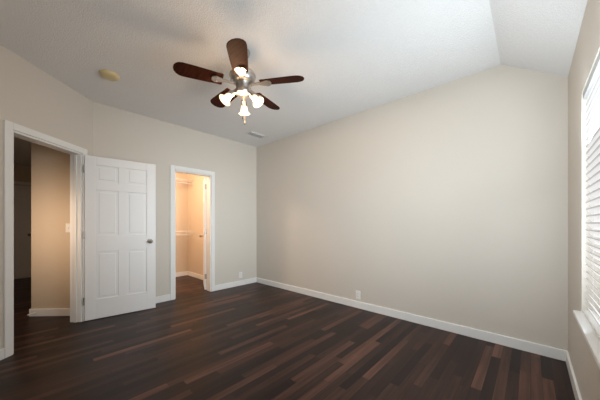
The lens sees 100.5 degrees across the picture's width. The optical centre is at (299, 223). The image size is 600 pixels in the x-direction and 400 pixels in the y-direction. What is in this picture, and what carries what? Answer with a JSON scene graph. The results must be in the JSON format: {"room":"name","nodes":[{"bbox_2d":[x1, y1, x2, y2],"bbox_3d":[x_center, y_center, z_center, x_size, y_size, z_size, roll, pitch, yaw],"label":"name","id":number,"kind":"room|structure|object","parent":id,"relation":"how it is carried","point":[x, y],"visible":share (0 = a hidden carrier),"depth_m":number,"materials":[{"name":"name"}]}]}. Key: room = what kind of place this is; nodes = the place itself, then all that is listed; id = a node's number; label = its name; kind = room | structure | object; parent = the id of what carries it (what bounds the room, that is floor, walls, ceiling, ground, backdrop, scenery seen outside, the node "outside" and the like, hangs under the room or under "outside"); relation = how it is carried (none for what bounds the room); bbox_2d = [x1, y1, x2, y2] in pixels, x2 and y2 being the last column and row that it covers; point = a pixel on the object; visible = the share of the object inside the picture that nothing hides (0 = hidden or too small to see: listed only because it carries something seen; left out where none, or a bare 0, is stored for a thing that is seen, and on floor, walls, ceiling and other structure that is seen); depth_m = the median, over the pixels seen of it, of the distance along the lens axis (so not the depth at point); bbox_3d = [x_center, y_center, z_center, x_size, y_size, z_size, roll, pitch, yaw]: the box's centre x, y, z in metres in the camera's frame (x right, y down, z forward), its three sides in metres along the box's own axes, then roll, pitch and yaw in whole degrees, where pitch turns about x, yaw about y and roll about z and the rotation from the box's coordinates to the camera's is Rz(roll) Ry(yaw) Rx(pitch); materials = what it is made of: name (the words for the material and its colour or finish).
{"room":"empty bedroom","nodes":[
{"label":"empty bedroom","id":0,"kind":"room"},
{"bbox_2d":[14,137,30,166],"bbox_3d":[-3.464,-1.318,3.692,6.700,0.120,4.520,0,0,43],"label":"ceiling","id":1,"kind":"structure","parent":0,"point":[22,152],"depth_m":4.39,"materials":[{"name":"paint"}]},
{"bbox_2d":[14,142,69,308],"bbox_3d":[-4.147,-0.120,2.953,6.500,2.600,2.508,0,0,43],"label":"wall","id":2,"kind":"structure","parent":0,"point":[46,174],"depth_m":3.21,"materials":[{"name":"beige paint"}]},
{"bbox_2d":[14,185,30,278],"bbox_3d":[-6.134,0.169,5.226,0.116,2.007,0.772,0,0,43],"label":"door","id":3,"kind":"structure","parent":2,"relation":"in","point":[22,231],"depth_m":5.40,"materials":[{"name":"white"}]},
{"bbox_2d":[14,181,30,184],"bbox_3d":[-6.174,0.132,5.271,0.016,2.097,0.890,0,0,43],"label":"door frame","id":4,"kind":"structure","parent":2,"relation":"attached to","point":[22,183],"depth_m":5.42,"materials":[{"name":"white"}]},
{"bbox_2d":[66,223,69,231],"bbox_3d":[-2.979,0.050,3.212,0.052,0.114,0.052,0,0,43],"label":"light switch","id":5,"kind":"object","parent":2,"relation":"attached to","point":[67,227],"visible":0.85,"depth_m":3.21,"materials":[{"name":"white plastic"}]},
{"bbox_2d":[0,271,581,399],"bbox_3d":[-2.437,1.133,3.172,8.355,0.095,4.910,0,0,43],"label":"baseboard","id":6,"kind":"structure","parent":2,"relation":"attached to","point":[542,350],"depth_m":2.95,"materials":[{"name":"white wood"}]},
{"bbox_2d":[0,44,92,348],"bbox_3d":[-2.672,-0.295,2.424,0.120,2.950,1.554,0,0,-2],"label":"wall","id":7,"kind":"structure","parent":0,"point":[34,97],"depth_m":2.48,"materials":[{"name":"beige paint"}]},
{"bbox_2d":[3,120,87,357],"bbox_3d":[-2.680,0.132,2.630,0.156,2.097,0.892,0,0,-2],"label":"door frame","id":8,"kind":"structure","parent":7,"relation":"attached to","point":[11,130],"depth_m":2.53,"materials":[{"name":"white wood"}]},
{"bbox_2d":[83,155,155,320],"bbox_3d":[-2.300,0.169,3.239,0.196,2.007,0.766,0,0,43],"label":"entry door","id":9,"kind":"structure","parent":7,"relation":"in","point":[119,234],"depth_m":3.23,"materials":[{"name":"white wood"}]},
{"bbox_2d":[93,102,255,296],"bbox_3d":[-1.774,-0.295,4.210,0.120,2.950,2.726,0,0,43],"label":"wall","id":10,"kind":"structure","parent":0,"point":[121,134],"depth_m":4.13,"materials":[{"name":"beige paint"}]},
{"bbox_2d":[170,165,214,299],"bbox_3d":[-1.806,0.132,4.175,0.156,2.097,0.740,0,0,43],"label":"trim","id":11,"kind":"structure","parent":10,"relation":"attached to","point":[175,169],"depth_m":4.25,"materials":[{"name":"white wood"}]},
{"bbox_2d":[199,177,206,289],"bbox_3d":[-1.781,0.169,4.739,0.574,2.007,0.324,0,0,43],"label":"closet door","id":12,"kind":"structure","parent":10,"relation":"in","point":[204,235],"depth_m":4.45,"materials":[{"name":"white wood"}]},
{"bbox_2d":[176,173,187,272],"bbox_3d":[-3.258,-0.120,5.123,0.100,2.600,2.060,0,0,43],"label":"wall","id":13,"kind":"structure","parent":0,"point":[181,188],"depth_m":5.66,"materials":[{"name":"beige paint"}]},
{"bbox_2d":[176,178,192,183],"bbox_3d":[-3.101,-0.841,4.980,0.321,0.267,1.851,0,0,43],"label":"closet shelf","id":14,"kind":"object","parent":13,"relation":"attached to","point":[187,180],"visible":0.21,"depth_m":5.46,"materials":[{"name":"white metal"}]},
{"bbox_2d":[188,174,203,274],"bbox_3d":[-1.962,-0.120,5.259,1.580,2.600,0.100,0,0,43],"label":"wall","id":15,"kind":"structure","parent":0,"point":[189,220],"depth_m":5.51,"materials":[{"name":"beige paint"}]},
{"bbox_2d":[0,275,574,399],"bbox_3d":[-2.374,1.240,3.250,9.100,0.120,5.350,0,0,43],"label":"floor","id":16,"kind":"structure","parent":0,"point":[194,340],"depth_m":2.21,"materials":[{"name":"brown wood"}]},
{"bbox_2d":[0,0,586,146],"bbox_3d":[-0.687,-1.501,2.115,4.720,0.738,4.486,0,0,43],"label":"ceiling","id":17,"kind":"structure","parent":0,"point":[344,58],"depth_m":2.19,"materials":[{"name":"white paint"}]},
{"bbox_2d":[99,69,119,80],"bbox_3d":[-1.989,-1.543,2.607,0.170,0.040,0.170,0,0,43],"label":"smoke detector","id":18,"kind":"object","parent":17,"relation":"attached to","point":[109,75],"visible":1,"depth_m":2.57,"materials":[{"name":"beige plastic"}]},
{"bbox_2d":[173,38,303,124],"bbox_3d":[-0.544,-1.240,2.298,1.049,0.645,1.080,0,0,43],"label":"ceiling fan","id":19,"kind":"object","parent":17,"relation":"hanging from","point":[242,75],"visible":1,"depth_m":2.17,"materials":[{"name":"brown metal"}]},
{"bbox_2d":[244,131,266,138],"bbox_3d":[-0.773,-1.558,4.378,0.170,0.011,0.360,0,0,43],"label":"ceiling vent","id":20,"kind":"object","parent":17,"relation":"in","point":[254,134],"visible":0.96,"depth_m":4.38,"materials":[{"name":"white plastic"}]},
{"bbox_2d":[256,64,567,350],"bbox_3d":[0.746,-0.295,3.654,4.575,2.950,0.120,0,0,43],"label":"wall","id":21,"kind":"structure","parent":0,"point":[447,202],"depth_m":2.80,"materials":[{"name":"beige paint"}]},
{"bbox_2d":[356,290,359,298],"bbox_3d":[0.815,0.995,3.504,0.070,0.114,0.008,0,0,43],"label":"electrical outlet","id":22,"kind":"object","parent":21,"relation":"attached to","point":[357,294],"visible":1,"depth_m":3.50,"materials":[{"name":"white plastic"}]},
{"bbox_2d":[568,0,599,399],"bbox_3d":[1.139,-0.295,0.768,0.160,2.950,3.826,0,0,43],"label":"wall","id":23,"kind":"structure","parent":0,"point":[586,369],"depth_m":1.57,"materials":[{"name":"beige paint"}]},
{"bbox_2d":[573,310,599,368],"bbox_3d":[1.183,0.577,0.881,0.140,0.043,1.880,0,0,43],"label":"window sill","id":24,"kind":"structure","parent":23,"relation":"attached to","point":[591,337],"depth_m":1.25,"materials":[{"name":"white wood"}]},
{"bbox_2d":[583,51,599,340],"bbox_3d":[1.175,-0.132,0.888,0.066,1.369,1.776,0,0,43],"label":"window blinds","id":25,"kind":"object","parent":23,"relation":"attached to","point":[591,93],"visible":1,"depth_m":1.38,"materials":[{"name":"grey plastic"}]}
]}

